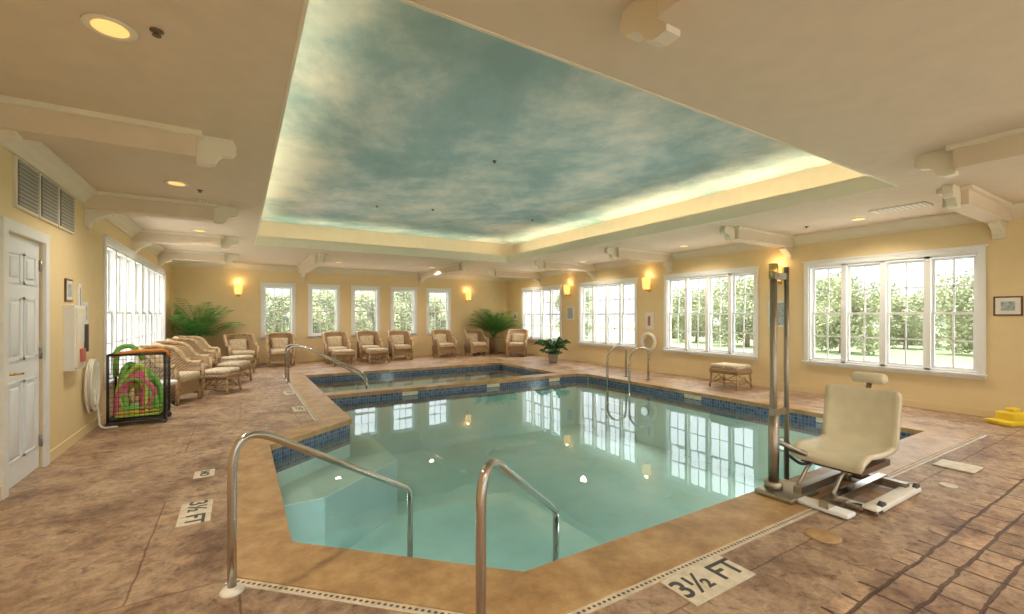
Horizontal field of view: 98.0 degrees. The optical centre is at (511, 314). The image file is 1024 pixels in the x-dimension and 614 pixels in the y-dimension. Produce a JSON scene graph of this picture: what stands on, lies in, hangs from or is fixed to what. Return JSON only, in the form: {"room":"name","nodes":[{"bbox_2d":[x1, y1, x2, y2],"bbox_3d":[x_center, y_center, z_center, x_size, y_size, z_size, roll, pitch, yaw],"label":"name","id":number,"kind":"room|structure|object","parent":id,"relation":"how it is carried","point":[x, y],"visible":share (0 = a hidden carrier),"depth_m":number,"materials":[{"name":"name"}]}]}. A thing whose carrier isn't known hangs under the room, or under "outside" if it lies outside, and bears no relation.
{"room":"indoor swimming pool","nodes":[
{"label":"indoor swimming pool","id":0,"kind":"room"},
{"bbox_2d":[0,146,170,467],"bbox_3d":[-4.439,-0.400,4.144,0.150,3.600,17.700,0,0,-31],"label":"wall","id":1,"kind":"structure","parent":0,"point":[78,256],"depth_m":4.72,"materials":[{"name":"paint"}]},
{"bbox_2d":[0,216,49,499],"bbox_3d":[-4.122,0.325,3.763,0.114,2.150,0.960,0,0,-31],"label":"door","id":2,"kind":"structure","parent":1,"relation":"in","point":[20,264],"depth_m":3.73,"materials":[{"name":"white paint"}]},
{"bbox_2d":[13,155,74,233],"bbox_3d":[-4.359,-1.075,4.187,0.031,0.410,1.450,0,0,-31],"label":"air vent","id":3,"kind":"object","parent":1,"relation":"in","point":[35,194],"visible":1,"depth_m":4.02,"materials":[{"name":"metal"}]},
{"bbox_2d":[64,278,72,301],"bbox_3d":[-4.680,-0.260,4.700,0.017,0.240,0.220,0,0,-31],"label":"picture frame","id":4,"kind":"object","parent":1,"relation":"attached to","point":[68,283],"visible":1,"depth_m":4.66,"materials":[{"name":"brown wood"}]},
{"bbox_2d":[63,305,88,370],"bbox_3d":[-4.653,0.240,4.763,0.129,0.680,0.380,0,0,-31],"label":"box","id":5,"kind":"object","parent":1,"relation":"attached to","point":[75,328],"visible":1,"depth_m":4.61,"materials":[{"name":"white paint"}]},
{"bbox_2d":[77,284,81,305],"bbox_3d":[-4.872,-0.200,5.016,0.017,0.300,0.120,0,0,-31],"label":"notice sign","id":6,"kind":"object","parent":1,"relation":"attached to","point":[79,286],"visible":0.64,"depth_m":4.99,"materials":[{"name":"paper"}]},
{"bbox_2d":[82,302,87,323],"bbox_3d":[-4.977,-0.020,5.187,0.017,0.260,0.200,0,0,-31],"label":"notice sign","id":7,"kind":"object","parent":1,"relation":"attached to","point":[83,303],"visible":0.48,"depth_m":5.21,"materials":[{"name":"white paint"}]},
{"bbox_2d":[103,235,165,387],"bbox_3d":[-6.910,-0.043,8.259,0.200,2.035,5.590,0,0,-31],"label":"window","id":8,"kind":"structure","parent":1,"relation":"in","point":[134,287],"depth_m":7.62,"materials":[{"name":"white paint"}]},
{"bbox_2d":[283,344,367,384],"bbox_3d":[-4.087,1.265,9.737,1.570,1.270,1.120,0,0,-31],"label":"pool handrail","id":9,"kind":"object","parent":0,"point":[287,346],"depth_m":9.73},
{"bbox_2d":[171,266,506,359],"bbox_3d":[-4.627,-0.400,14.486,10.605,3.600,0.150,0,0,-31],"label":"wall","id":10,"kind":"structure","parent":0,"point":[197,285],"depth_m":13.45,"materials":[{"name":"paint"}]},
{"bbox_2d":[234,284,241,296],"bbox_3d":[-7.644,-0.695,12.426,0.200,0.350,0.218,0,0,-31],"label":"wall sconce","id":11,"kind":"object","parent":10,"relation":"attached to","point":[237,287],"visible":1,"depth_m":12.35,"materials":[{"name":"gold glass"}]},
{"bbox_2d":[260,282,295,338],"bbox_3d":[-6.869,-0.122,13.076,0.950,1.635,0.200,0,0,-31],"label":"window","id":12,"kind":"structure","parent":10,"relation":"in","point":[274,286],"depth_m":13.09,"materials":[{"name":"white paint"}]},
{"bbox_2d":[307,284,340,337],"bbox_3d":[-5.802,-0.122,13.728,0.950,1.635,0.200,0,0,-31],"label":"window","id":13,"kind":"structure","parent":10,"relation":"in","point":[311,287],"depth_m":13.69,"materials":[{"name":"white paint"}]},
{"bbox_2d":[350,285,380,336],"bbox_3d":[-4.735,-0.122,14.379,0.950,1.635,0.200,0,0,-31],"label":"window","id":14,"kind":"structure","parent":10,"relation":"in","point":[354,288],"depth_m":14.39,"materials":[{"name":"white paint"}]},
{"bbox_2d":[390,287,417,334],"bbox_3d":[-3.668,-0.122,15.030,0.950,1.635,0.200,0,0,-31],"label":"window","id":15,"kind":"structure","parent":10,"relation":"in","point":[413,290],"depth_m":15.11,"materials":[{"name":"white paint"}]},
{"bbox_2d":[426,288,450,334],"bbox_3d":[-2.601,-0.122,15.681,0.950,1.635,0.200,0,0,-31],"label":"window","id":16,"kind":"structure","parent":10,"relation":"in","point":[447,291],"depth_m":15.72,"materials":[{"name":"white paint"}]},
{"bbox_2d":[0,0,1023,275],"bbox_3d":[0.023,-1.480,6.868,10.305,0.060,17.700,0,0,-31],"label":"ceiling","id":17,"kind":"structure","parent":0,"point":[871,87],"depth_m":2.73,"materials":[{"name":"paint"}]},
{"bbox_2d":[80,13,138,41],"bbox_3d":[-2.025,-1.444,2.243,0.220,0.010,0.220,0,0,-31],"label":"recessed light","id":18,"kind":"object","parent":17,"relation":"in","point":[106,26],"visible":1,"depth_m":2.23,"materials":[{"name":"paint"}]},
{"bbox_2d":[0,95,235,167],"bbox_3d":[-2.969,-1.239,3.343,1.525,0.420,0.300,0,0,-31],"label":"beam","id":19,"kind":"structure","parent":17,"relation":"attached to","point":[20,119],"depth_m":3.24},
{"bbox_2d":[149,27,163,37],"bbox_3d":[-1.811,-1.435,2.269,0.060,0.027,0.060,0,0,-31],"label":"sprinkler head","id":20,"kind":"object","parent":17,"relation":"attached to","point":[156,32],"visible":1,"depth_m":2.26},
{"bbox_2d":[83,191,237,228],"bbox_3d":[-4.376,-1.239,5.647,1.525,0.420,0.300,0,0,-31],"label":"beam","id":21,"kind":"structure","parent":17,"relation":"attached to","point":[102,205],"depth_m":5.48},
{"bbox_2d":[164,180,188,186],"bbox_3d":[-3.690,-1.444,4.894,0.220,0.010,0.220,0,0,-31],"label":"recessed light","id":22,"kind":"object","parent":17,"relation":"in","point":[169,182],"visible":1,"depth_m":4.88,"materials":[{"name":"paint"}]},
{"bbox_2d":[132,229,238,254],"bbox_3d":[-5.782,-1.239,7.952,1.525,0.420,0.300,0,0,-31],"label":"beam","id":23,"kind":"structure","parent":17,"relation":"attached to","point":[144,238],"depth_m":7.80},
{"bbox_2d":[157,249,238,268],"bbox_3d":[-7.189,-1.239,10.256,1.525,0.420,0.300,0,0,-31],"label":"beam","id":24,"kind":"structure","parent":17,"relation":"attached to","point":[168,255],"depth_m":10.11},
{"bbox_2d":[199,200,226,205],"bbox_3d":[-3.851,-1.446,5.733,0.300,0.007,0.150,0,0,-31],"label":"ceiling vent","id":25,"kind":"object","parent":17,"relation":"attached to","point":[202,201],"depth_m":5.71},
{"bbox_2d":[298,252,326,280],"bbox_3d":[-5.342,-1.239,11.823,0.300,0.420,3.650,0,0,-31],"label":"beam","id":26,"kind":"structure","parent":17,"relation":"attached to","point":[314,260],"depth_m":11.24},
{"bbox_2d":[418,262,467,284],"bbox_3d":[-2.184,-1.239,13.751,0.300,0.420,3.650,0,0,-31],"label":"beam","id":27,"kind":"structure","parent":17,"relation":"attached to","point":[457,267],"depth_m":13.40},
{"bbox_2d":[486,269,541,284],"bbox_3d":[0.081,-1.239,14.694,2.050,0.420,0.300,0,0,-31],"label":"beam","id":28,"kind":"structure","parent":17,"relation":"attached to","point":[536,276],"depth_m":14.59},
{"bbox_2d":[261,0,831,244],"bbox_3d":[-0.487,-2.085,7.084,7.270,0.050,9.820,0,0,-31],"label":"ceiling","id":29,"kind":"structure","parent":17,"relation":"attached to","point":[404,110],"depth_m":5.25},
{"bbox_2d":[258,163,865,255],"bbox_3d":[-0.487,-1.785,7.084,7.270,0.550,9.820,0,0,-31],"label":"ceiling tray side","id":30,"kind":"object","parent":17,"relation":"attached to","point":[829,173],"visible":0.17,"depth_m":9.79,"materials":[{"name":"paint"}]},
{"bbox_2d":[534,260,595,279],"bbox_3d":[1.488,-1.239,12.390,2.050,0.420,0.300,0,0,-31],"label":"beam","id":31,"kind":"structure","parent":17,"relation":"attached to","point":[589,269],"depth_m":12.29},
{"bbox_2d":[255,0,897,262],"bbox_3d":[-0.487,-1.548,7.084,6.230,0.204,8.780,0,0,-31],"label":"trim","id":32,"kind":"structure","parent":17,"relation":"attached to","point":[868,183],"depth_m":6.67,"materials":[{"name":"paint"}]},
{"bbox_2d":[605,247,673,271],"bbox_3d":[2.895,-1.239,10.085,2.050,0.420,0.300,0,0,-31],"label":"beam","id":33,"kind":"structure","parent":17,"relation":"attached to","point":[664,258],"depth_m":9.99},
{"bbox_2d":[620,0,744,46],"bbox_3d":[1.743,-1.239,0.215,0.300,0.420,4.550,0,0,-31],"label":"beam","id":34,"kind":"structure","parent":17,"relation":"attached to","point":[659,23],"depth_m":1.93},
{"bbox_2d":[720,226,794,259],"bbox_3d":[4.301,-1.239,7.780,2.050,0.420,0.300,0,0,-31],"label":"beam","id":35,"kind":"structure","parent":17,"relation":"attached to","point":[784,242],"depth_m":7.67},
{"bbox_2d":[868,201,932,213],"bbox_3d":[5.237,-1.442,6.008,0.300,0.014,0.600,0,0,-31],"label":"ceiling vent","id":36,"kind":"object","parent":17,"relation":"in","point":[920,204],"depth_m":5.95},
{"bbox_2d":[915,127,1023,177],"bbox_3d":[4.902,-1.239,2.143,0.300,0.420,4.550,0,0,-31],"label":"beam","id":37,"kind":"structure","parent":17,"relation":"attached to","point":[1006,147],"depth_m":3.69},
{"bbox_2d":[937,184,1013,238],"bbox_3d":[5.708,-1.239,5.476,2.050,0.420,0.300,0,0,-31],"label":"beam","id":38,"kind":"structure","parent":17,"relation":"attached to","point":[971,201],"depth_m":5.32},
{"bbox_2d":[0,352,1023,613],"bbox_3d":[0.023,1.400,6.868,10.505,0.001,17.900,0,0,-31],"label":"floor","id":39,"kind":"structure","parent":0,"point":[92,530],"depth_m":2.87,"materials":[{"name":"concrete"}]},
{"bbox_2d":[84,359,117,428],"bbox_3d":[-4.933,0.957,5.302,0.229,0.881,0.431,0,0,-21],"label":"coiled hose","id":40,"kind":"object","parent":39,"relation":"on","point":[92,371],"visible":1,"depth_m":5.22,"materials":[{"name":"white paint"}]},
{"bbox_2d":[104,344,171,426],"bbox_3d":[-4.858,0.889,5.833,0.645,1.020,0.450,0,0,-31],"label":"cart","id":41,"kind":"object","parent":39,"relation":"on","point":[155,399],"visible":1,"depth_m":5.71,"materials":[{"name":"black metal"}]},
{"bbox_2d":[135,345,204,404],"bbox_3d":[-5.559,0.942,7.160,0.813,0.917,0.743,0,0,-4],"label":"wicker armchair","id":42,"kind":"object","parent":39,"relation":"on","point":[189,374],"visible":0.57,"depth_m":7.23,"materials":[{"name":"wicker"}]},
{"bbox_2d":[152,341,211,386],"bbox_3d":[-6.194,0.942,8.295,0.813,0.917,0.743,0,0,-7],"label":"wicker armchair","id":43,"kind":"object","parent":39,"relation":"on","point":[187,349],"visible":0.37,"depth_m":8.59,"materials":[{"name":"wicker"}]},
{"bbox_2d":[165,338,217,367],"bbox_3d":[-6.776,0.942,9.346,0.813,0.917,0.743,0,0,-4],"label":"wicker armchair","id":44,"kind":"object","parent":39,"relation":"on","point":[197,346],"visible":0.28,"depth_m":9.64,"materials":[{"name":"wicker"}]},
{"bbox_2d":[175,499,212,527],"bbox_3d":[-2.236,1.395,3.145,0.190,0.008,0.417,0,0,-31],"label":"depth marker","id":45,"kind":"object","parent":39,"relation":"on","point":[198,512],"visible":1,"depth_m":3.12,"materials":[{"name":"tile"}]},
{"bbox_2d":[173,336,220,362],"bbox_3d":[-7.402,0.942,10.372,0.813,0.917,0.743,0,0,1],"label":"wicker armchair","id":46,"kind":"object","parent":39,"relation":"on","point":[201,340],"visible":0.24,"depth_m":10.67,"materials":[{"name":"wicker"}]},
{"bbox_2d":[193,469,214,478],"bbox_3d":[-2.705,1.395,3.914,0.150,0.008,0.196,0,0,-31],"label":"depth marker","id":47,"kind":"object","parent":39,"relation":"on","point":[204,473],"visible":1,"depth_m":3.90,"materials":[{"name":"tile"}]},
{"bbox_2d":[169,298,245,337],"bbox_3d":[-7.686,0.495,11.408,1.696,1.811,1.736,0,0,-31],"label":"potted palm","id":48,"kind":"object","parent":39,"relation":"on","point":[197,328],"visible":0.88,"depth_m":11.32,"materials":[{"name":"plant"}]},
{"bbox_2d":[204,367,240,394],"bbox_3d":[-5.258,1.186,8.038,0.480,0.432,0.580,0,0,-10],"label":"wicker ottoman","id":49,"kind":"object","parent":39,"relation":"on","point":[217,373],"visible":0.87,"depth_m":7.84,"materials":[{"name":"fabric"}]},
{"bbox_2d":[216,360,251,384],"bbox_3d":[-5.764,1.186,9.252,0.480,0.432,0.580,0,0,-10],"label":"wicker ottoman","id":50,"kind":"object","parent":39,"relation":"on","point":[243,364],"visible":0.68,"depth_m":9.09,"materials":[{"name":"fabric"}]},
{"bbox_2d":[220,355,254,372],"bbox_3d":[-6.503,1.186,10.558,0.480,0.432,0.580,0,0,7],"label":"wicker ottoman","id":51,"kind":"object","parent":39,"relation":"on","point":[251,358],"visible":0.5,"depth_m":10.41,"materials":[{"name":"fabric"}]},
{"bbox_2d":[223,333,259,367],"bbox_3d":[-7.175,0.942,11.748,0.813,0.917,0.743,0,0,44],"label":"wicker armchair","id":52,"kind":"object","parent":39,"relation":"on","point":[235,343],"visible":0.8,"depth_m":11.79,"materials":[{"name":"wicker"}]},
{"bbox_2d":[265,332,296,366],"bbox_3d":[-6.413,0.942,12.331,0.743,0.917,0.813,0,0,-31],"label":"wicker armchair","id":53,"kind":"object","parent":39,"relation":"on","point":[276,343],"visible":0.91,"depth_m":12.28,"materials":[{"name":"wicker"}]},
{"bbox_2d":[291,406,305,411],"bbox_3d":[-3.172,1.395,6.617,0.160,0.008,0.396,0,0,-31],"label":"depth marker","id":54,"kind":"object","parent":39,"relation":"on","point":[297,408],"visible":1,"depth_m":6.59,"materials":[{"name":"tile"}]},
{"bbox_2d":[219,430,412,598],"bbox_3d":[-1.090,1.199,2.745,1.182,1.182,0.619,0,0,-31],"label":"pool handrail","id":55,"kind":"object","parent":39,"relation":"on","point":[233,589],"depth_m":2.28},
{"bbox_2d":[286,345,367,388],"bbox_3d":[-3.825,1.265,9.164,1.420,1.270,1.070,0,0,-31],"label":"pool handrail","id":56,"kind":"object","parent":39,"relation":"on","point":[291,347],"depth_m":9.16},
{"bbox_2d":[322,331,350,363],"bbox_3d":[-5.202,0.942,13.129,0.743,0.917,0.813,0,0,-31],"label":"wicker armchair","id":57,"kind":"object","parent":39,"relation":"on","point":[332,340],"visible":0.91,"depth_m":13.19,"materials":[{"name":"wicker"}]},
{"bbox_2d":[331,349,355,366],"bbox_3d":[-4.708,1.186,12.415,0.580,0.432,0.480,0,0,-31],"label":"wicker ottoman","id":58,"kind":"object","parent":39,"relation":"on","point":[340,353],"visible":0.88,"depth_m":12.26,"materials":[{"name":"fabric"}]},
{"bbox_2d":[355,330,383,361],"bbox_3d":[-4.417,0.942,13.667,0.743,0.917,0.813,0,0,-31],"label":"wicker armchair","id":59,"kind":"object","parent":39,"relation":"on","point":[365,339],"visible":0.91,"depth_m":13.71,"materials":[{"name":"wicker"}]},
{"bbox_2d":[365,348,388,363],"bbox_3d":[-3.923,1.186,12.953,0.580,0.432,0.480,0,0,-31],"label":"wicker ottoman","id":60,"kind":"object","parent":39,"relation":"on","point":[370,351],"visible":0.99,"depth_m":12.81,"materials":[{"name":"fabric"}]},
{"bbox_2d":[387,330,413,360],"bbox_3d":[-3.580,0.942,14.119,0.743,0.917,0.813,0,0,-31],"label":"wicker armchair","id":61,"kind":"object","parent":39,"relation":"on","point":[400,342],"visible":1,"depth_m":13.96,"materials":[{"name":"wicker"}]},
{"bbox_2d":[431,329,456,357],"bbox_3d":[-2.326,0.942,14.943,0.743,0.917,0.813,0,0,-31],"label":"wicker armchair","id":62,"kind":"object","parent":39,"relation":"on","point":[444,341],"visible":1,"depth_m":14.78,"materials":[{"name":"wicker"}]},
{"bbox_2d":[464,329,488,356],"bbox_3d":[-1.292,0.942,15.457,0.743,0.917,0.813,0,0,-31],"label":"wicker armchair","id":63,"kind":"object","parent":39,"relation":"on","point":[476,340],"visible":1,"depth_m":15.29,"materials":[{"name":"wicker"}]},
{"bbox_2d":[467,308,522,353],"bbox_3d":[-0.635,0.581,15.841,1.921,1.639,1.542,0,0,-31],"label":"potted palm","id":64,"kind":"object","parent":39,"relation":"on","point":[493,341],"visible":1,"depth_m":16.00,"materials":[{"name":"plant"}]},
{"bbox_2d":[505,329,528,356],"bbox_3d":[0.196,0.942,15.247,0.743,0.917,0.813,0,0,9],"label":"wicker armchair","id":65,"kind":"object","parent":39,"relation":"on","point":[516,339],"visible":1,"depth_m":15.14,"materials":[{"name":"wicker"}]},
{"bbox_2d":[476,458,558,613],"bbox_3d":[0.091,1.199,2.333,0.109,1.183,1.309,0,0,21],"label":"pool handrail","id":66,"kind":"object","parent":39,"relation":"on","point":[481,495],"visible":0.98,"depth_m":1.77,"materials":[{"name":"metal"}]},
{"bbox_2d":[533,336,570,362],"bbox_3d":[1.208,1.013,13.165,1.064,0.774,0.994,0,0,-31],"label":"peace lily","id":67,"kind":"object","parent":39,"relation":"on","point":[553,356],"visible":1,"depth_m":13.04,"materials":[{"name":"plant"}]},
{"bbox_2d":[271,365,913,571],"bbox_3d":[-0.344,2.075,7.522,6.750,1.250,9.300,0,0,-31],"label":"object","id":68,"kind":"object","parent":39,"relation":"on","point":[610,479],"visible":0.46,"depth_m":7.21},
{"bbox_2d":[402,378,822,422],"bbox_3d":[1.705,1.488,8.552,6.980,0.065,2.882,0,0,20],"label":"marker","id":69,"kind":"object","parent":68,"relation":"attached to","point":[820,420],"visible":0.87,"depth_m":8.40,"materials":[{"name":"tile"}]},
{"bbox_2d":[640,406,648,416],"bbox_3d":[2.682,1.950,9.018,0.020,0.220,0.220,0,0,-31],"label":"pool light","id":70,"kind":"object","parent":68,"relation":"attached to","point":[644,410],"visible":1,"depth_m":9.00,"materials":[{"name":"glass"}]},
{"bbox_2d":[226,375,985,613],"bbox_3d":[-1.131,1.395,5.258,12.069,0.002,5.615,0,0,26],"label":"drain","id":71,"kind":"object","parent":39,"relation":"in","point":[594,606],"visible":0.84,"depth_m":2.30,"materials":[{"name":"white plastic"}]},
{"bbox_2d":[237,361,979,613],"bbox_3d":[-0.305,1.417,7.544,7.380,0.066,10.023,0,0,-31],"label":"pool coping","id":72,"kind":"object","parent":39,"relation":"on","point":[266,551],"depth_m":2.66},
{"bbox_2d":[606,345,650,424],"bbox_3d":[2.533,1.486,9.718,0.650,1.627,0.750,0,0,-31],"label":"pool ladder","id":73,"kind":"object","parent":72,"relation":"on","point":[622,346],"depth_m":9.58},
{"bbox_2d":[755,263,920,519],"bbox_3d":[2.645,0.497,3.536,1.360,1.794,0.680,0,0,-31],"label":"lift","id":74,"kind":"object","parent":72,"relation":"on","point":[861,426],"depth_m":3.51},
{"bbox_2d":[660,555,755,605],"bbox_3d":[1.044,1.395,2.360,0.497,0.008,0.220,0,0,-31],"label":"depth marker","id":75,"kind":"object","parent":39,"relation":"on","point":[698,584],"visible":1,"depth_m":2.34,"materials":[{"name":"tile"}]},
{"bbox_2d":[709,362,752,390],"bbox_3d":[4.231,1.175,8.616,0.504,0.453,0.609,0,0,-31],"label":"wicker ottoman","id":76,"kind":"object","parent":39,"relation":"on","point":[735,369],"visible":1,"depth_m":8.47,"materials":[{"name":"fabric"}]},
{"bbox_2d":[804,528,841,543],"bbox_3d":[1.970,1.395,2.819,0.200,0.010,0.200,0,0,-31],"label":"cover plate","id":77,"kind":"object","parent":39,"relation":"on","point":[818,534],"visible":1,"depth_m":2.81,"materials":[{"name":"plastic"}]},
{"bbox_2d":[938,482,958,488],"bbox_3d":[3.574,1.395,3.646,0.120,0.010,0.120,0,0,-31],"label":"cover plate","id":78,"kind":"object","parent":39,"relation":"on","point":[947,485],"visible":1,"depth_m":3.63,"materials":[{"name":"plastic"}]},
{"bbox_2d":[932,459,983,473],"bbox_3d":[4.106,1.393,4.099,0.280,0.013,0.280,0,0,-31],"label":"cover plate","id":79,"kind":"object","parent":39,"relation":"on","point":[944,463],"visible":1,"depth_m":4.07,"materials":[{"name":"plastic"}]},
{"bbox_2d":[984,407,1023,426],"bbox_3d":[6.338,1.295,5.702,0.484,0.210,0.280,0,0,-10],"label":"sign","id":80,"kind":"object","parent":39,"relation":"on","point":[1011,416],"visible":1,"depth_m":5.65,"materials":[{"name":"plastic"}]},
{"bbox_2d":[507,217,1023,411],"bbox_3d":[4.485,-0.400,9.591,0.150,3.600,17.700,0,0,-31],"label":"wall","id":81,"kind":"structure","parent":0,"point":[1003,387],"depth_m":7.88,"materials":[{"name":"paint"}]},
{"bbox_2d":[0,349,995,500],"bbox_3d":[0.023,1.350,6.868,10.305,0.100,17.700,0,0,-31],"label":"baseboard","id":82,"kind":"structure","parent":81,"relation":"attached to","point":[58,450],"depth_m":7.87,"materials":[{"name":"paint"}]},
{"bbox_2d":[2,139,1023,280],"bbox_3d":[0.023,-1.369,6.868,10.305,0.160,17.700,0,0,-31],"label":"trim","id":83,"kind":"structure","parent":81,"relation":"attached to","point":[36,154],"depth_m":7.24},
{"bbox_2d":[521,285,561,341],"bbox_3d":[1.014,-0.037,15.211,0.200,1.865,2.380,0,0,-31],"label":"window","id":84,"kind":"structure","parent":81,"relation":"in","point":[552,288],"depth_m":15.20,"materials":[{"name":"white paint"}]},
{"bbox_2d":[564,285,570,295],"bbox_3d":[1.705,-0.755,13.788,0.218,0.350,0.200,0,0,-31],"label":"wall sconce","id":85,"kind":"object","parent":81,"relation":"attached to","point":[567,291],"visible":1,"depth_m":13.71,"materials":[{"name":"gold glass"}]},
{"bbox_2d":[566,307,573,319],"bbox_3d":[1.808,-0.050,13.815,0.017,0.420,0.360,0,0,-31],"label":"notice sign","id":86,"kind":"object","parent":81,"relation":"attached to","point":[569,310],"visible":1,"depth_m":13.81,"materials":[{"name":"paper"}]},
{"bbox_2d":[577,277,637,348],"bbox_3d":[2.668,-0.037,12.501,0.200,1.865,2.350,0,0,-31],"label":"window","id":87,"kind":"structure","parent":81,"relation":"in","point":[621,283],"depth_m":12.46,"materials":[{"name":"white paint"}]},
{"bbox_2d":[642,277,650,291],"bbox_3d":[3.352,-0.755,11.090,0.218,0.350,0.200,0,0,-31],"label":"wall sconce","id":88,"kind":"object","parent":81,"relation":"attached to","point":[646,284],"visible":1,"depth_m":11.01,"materials":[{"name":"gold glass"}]},
{"bbox_2d":[641,332,656,351],"bbox_3d":[3.406,0.680,11.100,0.090,0.490,0.490,0,0,-31],"label":"life ring","id":89,"kind":"object","parent":81,"relation":"attached to","point":[645,335],"visible":0.87,"depth_m":11.02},
{"bbox_2d":[645,313,653,329],"bbox_3d":[3.438,0.150,11.143,0.017,0.420,0.260,0,0,-31],"label":"warning sign","id":90,"kind":"object","parent":81,"relation":"attached to","point":[649,317],"visible":1,"depth_m":11.13,"materials":[{"name":"paper"}]},
{"bbox_2d":[662,266,758,359],"bbox_3d":[4.314,-0.037,9.803,0.200,1.865,2.330,0,0,-31],"label":"window","id":91,"kind":"structure","parent":81,"relation":"in","point":[732,273],"depth_m":9.76,"materials":[{"name":"white paint"}]},
{"bbox_2d":[768,301,783,326],"bbox_3d":[5.064,-0.020,8.480,0.017,0.500,0.360,0,0,-31],"label":"poster","id":92,"kind":"object","parent":81,"relation":"attached to","point":[780,304],"visible":0.52,"depth_m":8.44,"materials":[{"name":"paper"}]},
{"bbox_2d":[801,244,987,379],"bbox_3d":[5.950,-0.037,7.123,0.200,1.865,2.350,0,0,-31],"label":"window","id":93,"kind":"structure","parent":81,"relation":"in","point":[929,257],"depth_m":6.92,"materials":[{"name":"white paint"}]},
{"bbox_2d":[993,296,1022,315],"bbox_3d":[6.616,-0.120,5.937,0.017,0.260,0.270,0,0,-31],"label":"picture frame","id":94,"kind":"object","parent":81,"relation":"attached to","point":[1002,305],"visible":1,"depth_m":5.93,"materials":[{"name":"brown wood"}]},
{"label":"outside","id":95,"kind":"structure","parent":0,"visible":0},
{"bbox_2d":[264,321,972,367],"bbox_3d":[-1.885,1.550,22.281,140.000,0.001,120.000,0,0,-31],"label":"ground","id":96,"kind":"structure","parent":95,"point":[943,357],"depth_m":19.99,"materials":[{"name":"plant"}]},
{"bbox_2d":[264,289,273,316],"bbox_3d":[-14.718,-0.337,24.026,3.271,3.806,3.473,0,0,5],"label":"tree","id":97,"kind":"object","parent":96,"relation":"on","point":[267,302],"visible":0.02,"depth_m":24.61,"materials":[{"name":"green plant"}]},
{"bbox_2d":[264,292,291,334],"bbox_3d":[-14.522,0.025,27.378,2.805,3.075,2.642,0,0,-7],"label":"tree","id":98,"kind":"object","parent":96,"relation":"on","point":[286,307],"visible":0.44,"depth_m":27.05,"materials":[{"name":"green plant"}]},
{"bbox_2d":[286,288,334,332],"bbox_3d":[-10.551,0.040,24.075,2.778,3.045,2.617,0,0,1],"label":"tree","id":99,"kind":"object","parent":96,"relation":"on","point":[317,305],"visible":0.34,"depth_m":23.78,"materials":[{"name":"green plant"}]},
{"bbox_2d":[313,291,334,331],"bbox_3d":[-13.530,-0.114,31.490,3.062,3.356,2.884,0,0,-7],"label":"tree","id":100,"kind":"object","parent":96,"relation":"on","point":[332,320],"visible":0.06,"depth_m":31.42,"materials":[{"name":"green plant"}]},
{"bbox_2d":[355,291,401,331],"bbox_3d":[-7.320,0.025,23.743,2.807,3.076,2.643,0,0,-13],"label":"tree","id":101,"kind":"object","parent":96,"relation":"on","point":[363,325],"visible":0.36,"depth_m":23.23,"materials":[{"name":"green plant"}]},
{"bbox_2d":[370,291,411,330],"bbox_3d":[-7.805,-0.396,30.416,3.581,3.925,3.373,0,0,11],"label":"tree","id":102,"kind":"object","parent":96,"relation":"on","point":[409,294],"visible":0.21,"depth_m":30.20,"materials":[{"name":"green plant"}]},
{"bbox_2d":[429,293,445,329],"bbox_3d":[-4.074,0.073,26.951,2.717,2.978,2.559,0,0,-43],"label":"tree","id":103,"kind":"object","parent":96,"relation":"on","point":[435,325],"visible":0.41,"depth_m":26.16,"materials":[{"name":"green plant"}]},
{"bbox_2d":[554,288,597,336],"bbox_3d":[4.306,-0.271,29.690,3.351,3.673,3.156,0,0,-14],"label":"tree","id":104,"kind":"object","parent":96,"relation":"on","point":[586,290],"visible":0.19,"depth_m":29.58,"materials":[{"name":"green plant"}]},
{"bbox_2d":[671,300,683,338],"bbox_3d":[10.887,0.151,29.966,2.574,2.821,2.424,0,0,-25],"label":"tree","id":105,"kind":"object","parent":96,"relation":"on","point":[673,322],"visible":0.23,"depth_m":29.31,"materials":[{"name":"green plant"}]},
{"bbox_2d":[671,286,725,342],"bbox_3d":[10.598,-0.081,25.120,2.826,3.290,3.001,0,0,-39],"label":"tree","id":106,"kind":"object","parent":96,"relation":"on","point":[702,293],"visible":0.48,"depth_m":25.01,"materials":[{"name":"green plant"}]},
{"bbox_2d":[712,275,753,346],"bbox_3d":[11.580,-0.291,21.556,3.191,3.714,3.388,0,0,-21],"label":"tree","id":107,"kind":"object","parent":96,"relation":"on","point":[749,299],"visible":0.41,"depth_m":21.65,"materials":[{"name":"green plant"}]},
{"bbox_2d":[815,271,840,345],"bbox_3d":[15.183,-0.316,22.911,3.234,3.764,3.434,0,0,-16],"label":"tree","id":108,"kind":"object","parent":96,"relation":"on","point":[837,275],"visible":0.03,"depth_m":22.00,"materials":[{"name":"green plant"}]},
{"bbox_2d":[815,275,901,354],"bbox_3d":[13.575,-0.053,18.064,2.778,3.233,2.950,0,0,20],"label":"tree","id":109,"kind":"object","parent":96,"relation":"on","point":[857,303],"visible":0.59,"depth_m":17.65,"materials":[{"name":"green plant"}]},
{"bbox_2d":[874,289,949,348],"bbox_3d":[18.154,0.174,20.354,2.384,2.774,2.531,0,0,-30],"label":"tree","id":110,"kind":"object","parent":96,"relation":"on","point":[913,321],"visible":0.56,"depth_m":20.16,"materials":[{"name":"green plant"}]},
{"bbox_2d":[936,267,973,354],"bbox_3d":[18.011,-0.230,16.456,3.085,3.590,3.275,0,0,2],"label":"tree","id":111,"kind":"object","parent":96,"relation":"on","point":[968,333],"visible":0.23,"depth_m":17.23,"materials":[{"name":"green plant"}]},
{"bbox_2d":[938,289,973,347],"bbox_3d":[21.382,0.038,20.802,2.783,3.050,2.621,0,0,-32],"label":"tree","id":112,"kind":"object","parent":96,"relation":"on","point":[971,295],"visible":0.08,"depth_m":20.73,"materials":[{"name":"green plant"}]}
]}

